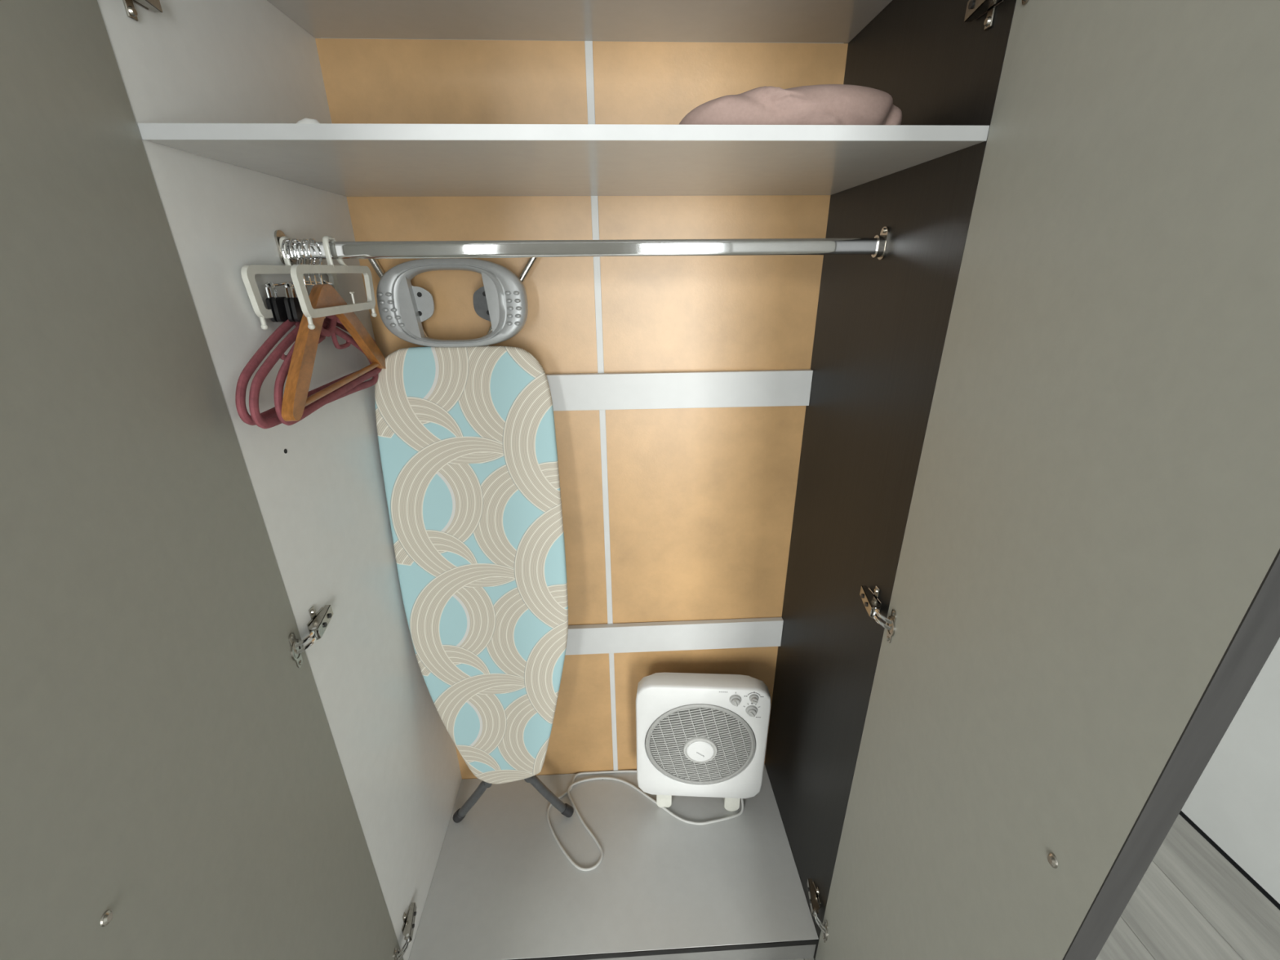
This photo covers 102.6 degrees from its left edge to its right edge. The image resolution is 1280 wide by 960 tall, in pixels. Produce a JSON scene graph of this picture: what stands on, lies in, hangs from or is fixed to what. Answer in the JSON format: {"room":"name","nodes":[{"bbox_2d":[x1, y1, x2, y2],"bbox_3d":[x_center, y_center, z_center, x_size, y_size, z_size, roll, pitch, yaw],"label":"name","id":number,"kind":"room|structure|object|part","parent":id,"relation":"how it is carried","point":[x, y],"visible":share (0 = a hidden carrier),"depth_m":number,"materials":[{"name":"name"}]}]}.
{"room":"closet","nodes":[
{"label":"closet","id":0,"kind":"room"},
{"bbox_2d":[354,38,814,43],"bbox_3d":[-0.623,-0.290,1.085,4.385,2.540,0.100,-2,22,-2],"label":"wall","id":1,"kind":"structure","parent":0,"point":[354,38],"depth_m":0.87,"materials":[{"name":"beige paint"}]},
{"bbox_2d":[786,810,1279,959],"bbox_3d":[-0.516,1.553,-0.020,4.405,0.060,5.695,-2,22,-2],"label":"floor","id":2,"kind":"structure","parent":0,"point":[1193,901],"depth_m":1.20,"materials":[{"name":"grey wood"}]},
{"bbox_2d":[0,0,1279,959],"bbox_3d":[-0.057,0.245,0.766,0.896,1.762,0.882,-2,22,-2],"label":"wardrobe","id":3,"kind":"object","parent":2,"relation":"on","point":[950,433],"visible":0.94,"depth_m":0.59,"materials":[{"name":"grey wood"}]},
{"bbox_3d":[-0.485,-0.471,0.489,0.015,0.017,0.064,-5,23,-11],"label":"hinge arm","id":4,"kind":"part","parent":3,"relation":"part of","materials":[{"name":"silver metal"}]},
{"bbox_3d":[-0.435,0.335,0.543,0.016,1.744,0.445,-6,23,-14],"label":"door","id":5,"kind":"part","parent":3,"relation":"part of","materials":[{"name":"grey laminate"}]},
{"bbox_3d":[-0.506,0.173,0.951,0.018,1.762,0.441,-2,22,-2],"label":"panel","id":6,"kind":"part","parent":3,"relation":"part of","materials":[{"name":"white laminate"}]},
{"bbox_2d":[274,230,296,264],"bbox_3d":[-0.494,-0.325,0.716,0.013,0.044,0.022,-2,22,-2],"label":"socket","id":7,"kind":"object","parent":3,"relation":"attached to","point":[278,258],"depth_m":0.71,"materials":[{"name":"silver metal"}]},
{"bbox_2d":[240,236,339,329],"bbox_3d":[-0.491,-0.285,0.734,0.008,0.115,0.220,-2,22,-2],"label":"hanger","id":8,"kind":"object","parent":3,"relation":"hanging from","point":[248,273],"visible":0.56,"depth_m":0.66,"materials":[{"name":"plastic"}]},
{"bbox_3d":[-0.491,-0.274,0.739,0.007,0.064,0.220,-2,22,-2],"label":"frame","id":9,"kind":"part","parent":8,"relation":"part of","materials":[{"name":"plastic"}]},
{"bbox_2d":[288,631,302,667],"bbox_3d":[-0.477,0.236,0.712,0.003,0.056,0.029,-6,23,-14],"label":"cup","id":10,"kind":"object","parent":3,"relation":"on","point":[295,642],"depth_m":0.71,"materials":[{"name":"silver metal"}]},
{"bbox_2d":[235,238,357,425],"bbox_3d":[-0.479,-0.229,0.740,0.008,0.216,0.374,-2,22,-2],"label":"hanger","id":11,"kind":"object","parent":3,"relation":"hanging from","point":[251,366],"visible":0.56,"depth_m":0.64,"materials":[{"name":"pink plastic"}]},
{"bbox_2d":[265,239,331,322],"bbox_3d":[-0.484,-0.286,0.732,0.012,0.104,0.158,-1,22,-2],"label":"hanger","id":12,"kind":"object","parent":3,"relation":"hanging from","point":[276,304],"visible":0.63,"depth_m":0.68,"materials":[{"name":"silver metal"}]},
{"bbox_2d":[284,239,329,321],"bbox_3d":[-0.471,-0.282,0.730,0.012,0.111,0.131,-2,22,-4],"label":"hanger","id":13,"kind":"object","parent":3,"relation":"hanging from","point":[294,312],"visible":0.54,"depth_m":0.68,"materials":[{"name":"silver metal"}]},
{"bbox_2d":[296,117,319,123],"bbox_3d":[-0.375,-0.398,0.585,0.032,0.024,0.027,-2,22,-2],"label":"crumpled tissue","id":14,"kind":"object","parent":3,"relation":"on","point":[305,120],"visible":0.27,"depth_m":0.57,"materials":[{"name":"white paper"}]},
{"bbox_2d":[248,238,377,428],"bbox_3d":[-0.466,-0.218,0.732,0.008,0.230,0.356,-2,22,-4],"label":"hanger","id":15,"kind":"object","parent":3,"relation":"hanging from","point":[278,352],"visible":0.69,"depth_m":0.65,"materials":[{"name":"pink plastic"}]},
{"bbox_3d":[-0.478,0.213,0.768,0.015,0.017,0.064,-5,23,-11],"label":"hinge arm","id":16,"kind":"part","parent":3,"relation":"part of","materials":[{"name":"silver metal"}]},
{"bbox_2d":[274,238,382,425],"bbox_3d":[-0.457,-0.229,0.748,0.008,0.222,0.348,-3,22,-5],"label":"hanger","id":17,"kind":"object","parent":3,"relation":"hanging from","point":[282,373],"visible":0.7,"depth_m":0.70,"materials":[{"name":"pink plastic"}]},
{"bbox_2d":[290,235,377,329],"bbox_3d":[-0.431,-0.285,0.732,0.008,0.115,0.220,-2,22,-3],"label":"hanger","id":18,"kind":"object","parent":3,"relation":"hanging from","point":[297,271],"visible":0.99,"depth_m":0.70,"materials":[{"name":"plastic"}]},
{"bbox_3d":[-0.431,-0.274,0.737,0.007,0.064,0.220,-2,22,-3],"label":"frame","id":19,"kind":"part","parent":18,"relation":"part of","materials":[{"name":"plastic"}]},
{"bbox_2d":[281,238,386,421],"bbox_3d":[-0.445,-0.232,0.738,0.013,0.210,0.354,-3,22,-7],"label":"wooden hanger","id":20,"kind":"object","parent":3,"relation":"hanging from","point":[295,400],"visible":0.9,"depth_m":0.68,"materials":[{"name":"brown wood"}]},
{"bbox_2d":[393,947,399,959],"bbox_3d":[-0.471,0.930,0.995,0.003,0.056,0.029,-6,23,-14],"label":"cup","id":21,"kind":"object","parent":3,"relation":"on","point":[396,950],"depth_m":0.99,"materials":[{"name":"silver metal"}]},
{"bbox_3d":[-0.472,0.907,1.051,0.015,0.017,0.064,-5,23,-11],"label":"hinge arm","id":22,"kind":"part","parent":3,"relation":"part of","materials":[{"name":"silver metal"}]},
{"bbox_3d":[-0.293,0.069,1.138,0.429,1.674,0.003,-2,22,-2],"label":"panel","id":23,"kind":"part","parent":3,"relation":"part of","materials":[{"name":"brown wood"}]},
{"bbox_2d":[368,257,573,822],"bbox_3d":[-0.326,0.239,1.103,0.343,1.361,0.164,-2,22,-2],"label":"ironing board","id":24,"kind":"object","parent":3,"relation":"on","point":[466,433],"visible":0.98,"depth_m":1.02,"materials":[{"name":"fabric"}]},
{"bbox_3d":[-0.412,0.071,1.055,0.148,1.014,0.032,-2,16,-2],"label":"leg","id":25,"kind":"part","parent":24,"relation":"part of","materials":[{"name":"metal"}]},
{"bbox_3d":[-0.386,0.325,1.140,0.201,1.167,0.074,-2,16,-2],"label":"leg","id":26,"kind":"part","parent":24,"relation":"part of","materials":[{"name":"grey metal"}]},
{"bbox_3d":[-0.244,0.066,1.062,0.152,1.015,0.031,-2,17,-2],"label":"leg","id":27,"kind":"part","parent":24,"relation":"part of","materials":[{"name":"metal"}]},
{"bbox_3d":[-0.270,0.323,1.145,0.174,1.168,0.072,-2,16,-2],"label":"leg","id":28,"kind":"part","parent":24,"relation":"part of","materials":[{"name":"grey metal"}]},
{"bbox_2d":[144,139,983,196],"bbox_3d":[-0.073,-0.433,0.716,0.859,0.014,0.418,-2,22,-2],"label":"shelf","id":29,"kind":"object","parent":3,"relation":"attached to","point":[312,167],"depth_m":0.64,"materials":[{"name":"white laminate"}]},
{"bbox_3d":[-0.075,-0.640,0.632,0.860,0.018,0.419,-2,22,-2],"label":"panel","id":30,"kind":"part","parent":3,"relation":"part of","materials":[{"name":"grey plastic"}]},
{"bbox_3d":[-0.071,-0.332,0.735,0.852,0.022,0.014,-2,22,-2],"label":"hanging rail","id":31,"kind":"part","parent":3,"relation":"part of","materials":[{"name":"silver metal"}]},
{"bbox_3d":[-0.060,0.914,1.266,0.859,0.016,0.418,-2,22,-2],"label":"panel","id":32,"kind":"part","parent":3,"relation":"part of","materials":[{"name":"grey plastic"}]},
{"bbox_2d":[546,672,770,871],"bbox_3d":[0.030,0.683,1.250,0.554,0.423,0.269,1,22,3],"label":"box fan","id":33,"kind":"object","parent":3,"relation":"on","point":[698,735],"visible":1,"depth_m":1.24,"materials":[{"name":"white plastic"}]},
{"bbox_3d":[0.013,0.853,1.320,0.517,0.058,0.269,1,22,3],"label":"power cord","id":34,"kind":"part","parent":33,"relation":"part of","materials":[{"name":"white plastic"}]},
{"bbox_2d":[645,703,755,784],"bbox_3d":[0.147,0.650,1.258,0.268,0.268,0.013,1,22,3],"label":"grille","id":35,"kind":"object","parent":33,"relation":"attached to","point":[686,744],"depth_m":1.25,"materials":[{"name":"grey plastic"}]},
{"bbox_3d":[0.221,0.511,1.185,0.027,0.027,0.013,1,22,3],"label":"knob","id":36,"kind":"part","parent":33,"relation":"part of","materials":[{"name":"grey plastic"}]},
{"bbox_3d":[0.261,0.540,1.195,0.027,0.027,0.013,1,22,3],"label":"knob","id":37,"kind":"part","parent":33,"relation":"part of","materials":[{"name":"grey plastic"}]},
{"bbox_3d":[0.263,0.505,1.180,0.021,0.021,0.013,1,22,3],"label":"knob","id":38,"kind":"part","parent":33,"relation":"part of","materials":[{"name":"grey plastic"}]},
{"bbox_3d":[-0.074,0.393,1.270,0.860,0.079,0.014,-2,22,-2],"label":"rail","id":39,"kind":"part","parent":3,"relation":"part of","materials":[{"name":"white plastic"}]},
{"bbox_3d":[-0.080,-0.179,1.037,0.860,0.072,0.014,-2,22,-2],"label":"rail","id":40,"kind":"part","parent":3,"relation":"part of","materials":[{"name":"white plastic"}]},
{"bbox_3d":[0.139,0.058,1.156,0.426,1.674,0.003,-2,22,-2],"label":"panel","id":41,"kind":"part","parent":3,"relation":"part of","materials":[{"name":"brown wood"}]},
{"bbox_2d":[678,84,902,124],"bbox_3d":[0.188,-0.466,0.682,0.284,0.066,0.234,-2,22,-2],"label":"folded blanket","id":42,"kind":"object","parent":3,"relation":"on","point":[824,104],"visible":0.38,"depth_m":0.59,"materials":[{"name":"pink fabric"}]},
{"bbox_3d":[0.367,0.885,1.087,0.015,0.017,0.064,2,22,6],"label":"hinge arm","id":43,"kind":"part","parent":3,"relation":"part of","materials":[{"name":"silver metal"}]},
{"bbox_2d":[822,920,827,942],"bbox_3d":[0.372,0.908,1.031,0.003,0.056,0.029,3,22,9],"label":"cup","id":44,"kind":"object","parent":3,"relation":"on","point":[824,922],"depth_m":1.03,"materials":[{"name":"silver metal"}]},
{"bbox_3d":[0.361,0.190,0.804,0.015,0.017,0.064,2,22,6],"label":"hinge arm","id":45,"kind":"part","parent":3,"relation":"part of","materials":[{"name":"silver metal"}]},
{"bbox_2d":[871,226,889,259],"bbox_3d":[0.352,-0.347,0.752,0.013,0.044,0.022,-2,22,-2],"label":"socket","id":46,"kind":"object","parent":3,"relation":"attached to","point":[880,244],"depth_m":0.74,"materials":[{"name":"silver metal"}]},
{"bbox_3d":[0.371,0.150,0.988,0.018,1.762,0.441,-2,22,-2],"label":"panel","id":47,"kind":"part","parent":3,"relation":"part of","materials":[{"name":"black wood"}]},
{"bbox_2d":[886,608,896,643],"bbox_3d":[0.366,0.213,0.748,0.003,0.056,0.029,3,22,9],"label":"cup","id":48,"kind":"object","parent":3,"relation":"on","point":[891,613],"depth_m":0.74,"materials":[{"name":"silver metal"}]},
{"bbox_3d":[0.354,-0.494,0.525,0.015,0.017,0.064,2,22,6],"label":"hinge arm","id":49,"kind":"part","parent":3,"relation":"part of","materials":[{"name":"silver metal"}]},
{"bbox_2d":[1022,0,1029,4],"bbox_3d":[0.359,-0.471,0.469,0.003,0.056,0.029,3,22,9],"label":"cup","id":50,"kind":"object","parent":3,"relation":"on","point":[1024,2],"depth_m":0.48,"materials":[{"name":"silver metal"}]},
{"bbox_3d":[0.344,0.312,0.582,0.016,1.744,0.434,3,22,9],"label":"door","id":51,"kind":"part","parent":3,"relation":"part of","materials":[{"name":"grey plastic"}]},
{"bbox_2d":[1181,637,1279,903],"bbox_3d":[1.601,0.281,-0.388,0.100,2.523,3.275,-2,22,-2],"label":"wall","id":52,"kind":"structure","parent":0,"point":[1235,800],"depth_m":1.25,"materials":[{"name":"white paint"}]}
]}

